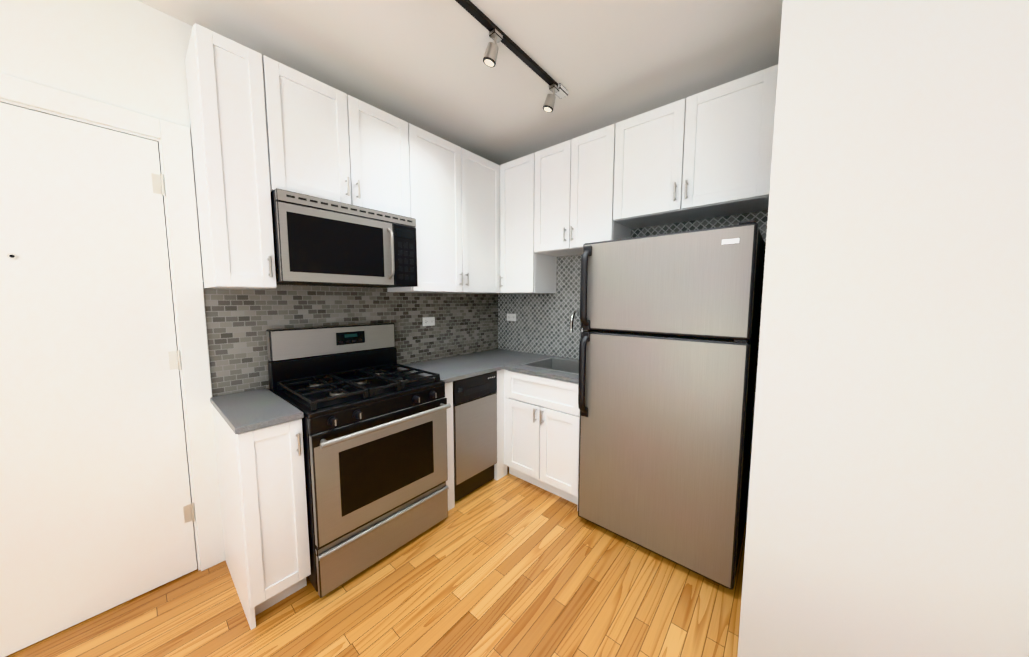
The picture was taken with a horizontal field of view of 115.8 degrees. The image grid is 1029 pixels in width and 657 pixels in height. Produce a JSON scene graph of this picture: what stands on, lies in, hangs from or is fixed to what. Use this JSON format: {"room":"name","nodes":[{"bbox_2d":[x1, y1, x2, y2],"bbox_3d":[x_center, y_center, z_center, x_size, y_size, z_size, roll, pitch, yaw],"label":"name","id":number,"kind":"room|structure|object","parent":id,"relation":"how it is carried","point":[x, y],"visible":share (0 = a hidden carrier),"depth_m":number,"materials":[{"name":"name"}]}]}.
{"room":"kitchen","nodes":[
{"label":"kitchen","id":0,"kind":"room"},
{"bbox_2d":[0,0,375,287],"bbox_3d":[-2.010,-0.067,1.288,0.150,2.750,5.828,4,7,40],"label":"wall","id":1,"kind":"structure","parent":0,"point":[130,55],"depth_m":1.38,"materials":[{"name":"white paint"}]},
{"bbox_2d":[0,102,196,656],"bbox_3d":[-1.920,0.226,1.282,0.125,2.152,0.839,4,7,40],"label":"door","id":2,"kind":"structure","parent":1,"relation":"in","point":[97,513],"depth_m":1.39,"materials":[{"name":"white paint"}]},
{"bbox_2d":[0,73,224,570],"bbox_3d":[-1.984,0.177,1.325,0.170,2.258,1.051,4,7,40],"label":"door frame","id":3,"kind":"structure","parent":1,"relation":"attached to","point":[173,140],"depth_m":1.59,"materials":[{"name":"white paint"}]},
{"bbox_2d":[185,23,276,288],"bbox_3d":[-1.368,-0.744,1.567,0.376,1.088,0.228,4,7,40],"label":"upper cabinet","id":4,"kind":"object","parent":1,"relation":"attached to","point":[225,89],"visible":1,"depth_m":1.47,"materials":[{"name":"white paint"}]},
{"bbox_2d":[262,55,410,217],"bbox_3d":[-1.048,-1.012,1.923,0.376,0.615,0.760,4,7,40],"label":"upper cabinet","id":5,"kind":"object","parent":1,"relation":"attached to","point":[325,141],"visible":0.75,"depth_m":1.76,"materials":[{"name":"white paint"}]},
{"bbox_2d":[271,188,417,287],"bbox_3d":[-1.020,-0.482,1.946,0.452,0.438,0.754,4,7,40],"label":"microwave","id":6,"kind":"object","parent":5,"relation":"attached to","point":[321,242],"visible":1,"depth_m":1.76,"materials":[{"name":"silver metal"}]},
{"bbox_2d":[203,282,497,396],"bbox_3d":[-0.882,0.015,2.516,0.008,0.652,2.214,4,7,40],"label":"backsplash","id":7,"kind":"structure","parent":1,"relation":"attached to","point":[239,322],"depth_m":2.11,"materials":[{"name":"tile"}]},
{"bbox_2d":[423,317,434,325],"bbox_3d":[-0.715,-0.058,2.695,0.007,0.072,0.118,4,7,40],"label":"electrical outlet","id":8,"kind":"object","parent":7,"relation":"attached to","point":[428,321],"visible":1,"depth_m":2.69,"materials":[{"name":"white plastic"}]},
{"bbox_2d":[387,123,499,293],"bbox_3d":[-0.518,-0.833,2.571,0.376,1.088,0.882,4,7,40],"label":"upper cabinet","id":9,"kind":"object","parent":1,"relation":"attached to","point":[454,201],"visible":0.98,"depth_m":2.41,"materials":[{"name":"white paint"}]},
{"bbox_2d":[6,466,746,656],"bbox_3d":[-0.214,1.490,-0.093,4.850,0.100,5.828,4,7,40],"label":"floor","id":10,"kind":"structure","parent":0,"point":[509,565],"depth_m":1.50,"materials":[{"name":"brown wood"}]},
{"bbox_2d":[212,405,310,629],"bbox_3d":[-1.270,0.841,1.617,0.646,0.886,0.233,4,7,40],"label":"base cabinet","id":11,"kind":"object","parent":10,"relation":"on","point":[262,483],"visible":0.85,"depth_m":1.44,"materials":[{"name":"white paint"}]},
{"bbox_2d":[210,388,303,433],"bbox_3d":[-1.277,0.384,1.579,0.631,0.027,0.239,4,7,40],"label":"countertop","id":12,"kind":"structure","parent":11,"relation":"on","point":[244,411],"depth_m":1.50,"materials":[{"name":"grey stone"}]},
{"bbox_2d":[266,323,450,597],"bbox_3d":[-0.892,0.627,1.936,0.718,1.255,0.754,4,7,40],"label":"range","id":13,"kind":"object","parent":10,"relation":"on","point":[374,424],"visible":1,"depth_m":1.76,"materials":[{"name":"silver metal"}]},
{"bbox_2d":[444,382,454,510],"bbox_3d":[-0.679,0.776,2.343,0.611,0.886,0.105,4,7,40],"label":"filler panel","id":14,"kind":"object","parent":10,"relation":"on","point":[450,444],"visible":0.17,"depth_m":2.16,"materials":[{"name":"white paint"}]},
{"bbox_2d":[453,371,496,501],"bbox_3d":[-0.483,0.761,2.525,0.572,0.885,0.414,4,7,40],"label":"dishwasher","id":15,"kind":"object","parent":10,"relation":"on","point":[475,424],"visible":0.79,"depth_m":2.32,"materials":[{"name":"silver metal"}]},
{"bbox_2d":[494,369,579,510],"bbox_3d":[0.108,0.742,2.743,1.296,0.886,0.670,4,7,40],"label":"base cabinet","id":16,"kind":"object","parent":10,"relation":"on","point":[538,425],"visible":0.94,"depth_m":2.23,"materials":[{"name":"white paint"}]},
{"bbox_2d":[397,356,505,382],"bbox_3d":[-0.505,0.305,2.468,0.660,0.027,0.582,4,7,40],"label":"countertop","id":17,"kind":"structure","parent":16,"relation":"on","point":[454,368],"depth_m":2.45,"materials":[{"name":"grey stone"}]},
{"bbox_2d":[476,349,545,360],"bbox_3d":[-0.105,0.263,2.941,0.660,0.027,0.360,4,7,40],"label":"countertop","id":18,"kind":"structure","parent":16,"relation":"on","point":[507,355],"depth_m":2.96,"materials":[{"name":"grey stone"}]},
{"bbox_2d":[458,351,578,382],"bbox_3d":[0.134,0.284,2.714,1.321,0.027,0.620,4,7,40],"label":"countertop","id":19,"kind":"structure","parent":16,"relation":"on","point":[516,366],"depth_m":2.40,"materials":[{"name":"grey stone"}]},
{"bbox_2d":[522,357,578,374],"bbox_3d":[0.394,0.374,2.540,0.518,0.184,0.471,4,7,40],"label":"sink","id":20,"kind":"object","parent":19,"relation":"in","point":[565,365],"visible":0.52,"depth_m":2.71,"materials":[{"name":"silver metal"}]},
{"bbox_2d":[570,310,583,360],"bbox_3d":[0.522,0.064,2.570,0.108,0.428,0.216,4,7,40],"label":"faucet","id":21,"kind":"object","parent":19,"relation":"on","point":[572,318],"visible":0.44,"depth_m":2.51,"materials":[{"name":"silver metal"}]},
{"bbox_2d":[578,220,764,589],"bbox_3d":[0.916,0.367,1.960,0.838,1.773,0.717,4,7,40],"label":"refrigerator","id":22,"kind":"object","parent":10,"relation":"on","point":[668,346],"visible":1,"depth_m":1.67,"materials":[{"name":"grey metal"}]},
{"bbox_2d":[137,0,782,164],"bbox_3d":[-0.211,-1.349,-0.347,4.850,0.100,5.828,4,7,40],"label":"ceiling","id":23,"kind":"structure","parent":0,"point":[423,66],"depth_m":1.74,"materials":[{"name":"paint"}]},
{"bbox_2d":[455,0,567,111],"bbox_3d":[-0.134,-1.395,1.574,0.103,0.150,1.360,4,7,40],"label":"spotlights","id":24,"kind":"object","parent":23,"relation":"attached to","point":[498,34],"visible":1,"depth_m":1.64,"materials":[{"name":"black metal"}]},
{"bbox_2d":[746,392,755,522],"bbox_3d":[0.730,-0.188,2.686,2.231,2.750,0.150,4,7,40],"label":"wall","id":25,"kind":"structure","parent":0,"point":[750,456],"depth_m":2.03,"materials":[{"name":"white paint"}]},
{"bbox_2d":[500,153,556,293],"bbox_3d":[0.111,-0.852,2.794,0.364,1.088,0.376,4,7,40],"label":"upper cabinet","id":26,"kind":"object","parent":25,"relation":"attached to","point":[525,268],"visible":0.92,"depth_m":2.68,"materials":[{"name":"white paint"}]},
{"bbox_2d":[534,124,630,256],"bbox_3d":[0.501,-0.981,2.453,0.650,0.769,0.376,4,7,40],"label":"upper cabinet","id":27,"kind":"object","parent":25,"relation":"attached to","point":[573,193],"visible":0.9,"depth_m":2.31,"materials":[{"name":"white paint"}]},
{"bbox_2d":[498,210,767,391],"bbox_3d":[0.682,-0.238,2.619,2.223,1.140,0.008,4,7,40],"label":"backsplash","id":28,"kind":"structure","parent":25,"relation":"attached to","point":[540,325],"depth_m":2.86,"materials":[{"name":"tile"}]},
{"bbox_2d":[507,314,515,320],"bbox_3d":[-0.032,-0.112,3.223,0.118,0.072,0.007,4,7,40],"label":"electrical outlet","id":29,"kind":"object","parent":28,"relation":"attached to","point":[511,317],"visible":1,"depth_m":3.22,"materials":[{"name":"white plastic"}]},
{"bbox_2d":[613,65,777,228],"bbox_3d":[1.068,-1.012,1.971,0.828,0.619,0.376,4,7,40],"label":"upper cabinet","id":30,"kind":"object","parent":25,"relation":"attached to","point":[706,154],"visible":0.9,"depth_m":1.82,"materials":[{"name":"white paint"}]},
{"bbox_2d":[737,0,1028,656],"bbox_3d":[2.148,-0.012,0.730,2.469,2.750,1.328,4,7,40],"label":"wall","id":31,"kind":"structure","parent":0,"point":[888,508],"depth_m":0.84,"materials":[{"name":"paint"}]}
]}

